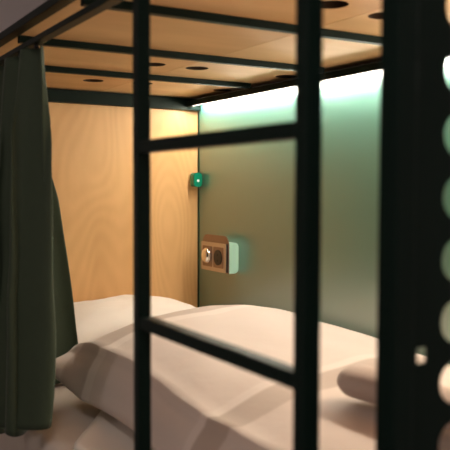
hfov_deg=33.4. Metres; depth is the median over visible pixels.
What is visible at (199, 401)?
duvet
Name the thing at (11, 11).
wall
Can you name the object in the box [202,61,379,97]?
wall
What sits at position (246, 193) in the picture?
wall
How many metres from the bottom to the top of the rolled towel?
0.071 m
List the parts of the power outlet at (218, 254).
module frame, plate, plate, module frame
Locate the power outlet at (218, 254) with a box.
[201,234,238,273]
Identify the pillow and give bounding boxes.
[74,295,195,343]
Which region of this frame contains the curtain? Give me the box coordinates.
[0,45,77,436]
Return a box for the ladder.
[132,0,322,449]
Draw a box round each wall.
[0,0,200,98]
[190,58,449,363]
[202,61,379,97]
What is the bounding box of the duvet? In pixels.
[55,305,449,449]
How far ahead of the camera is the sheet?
1.77 m
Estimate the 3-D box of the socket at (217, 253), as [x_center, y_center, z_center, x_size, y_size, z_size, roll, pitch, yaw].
[-0.028,0.128,2.938,0.003,0.060,0.060,-2,3,-31]
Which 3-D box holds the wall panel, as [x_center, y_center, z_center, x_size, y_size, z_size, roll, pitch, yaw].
[0.033,0.076,1.955,1.068,1.950,2.342,-2,3,-31]
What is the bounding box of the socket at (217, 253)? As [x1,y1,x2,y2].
[214,250,221,264]
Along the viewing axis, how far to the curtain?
1.75 m
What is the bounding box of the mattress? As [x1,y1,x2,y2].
[0,383,100,449]
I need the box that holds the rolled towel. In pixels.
[337,364,449,430]
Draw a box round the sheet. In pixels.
[74,410,153,449]
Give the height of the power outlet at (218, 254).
0.142 m
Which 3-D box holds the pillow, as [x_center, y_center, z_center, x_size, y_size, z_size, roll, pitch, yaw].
[-0.372,0.362,2.793,0.620,0.192,0.420,-2,3,-31]

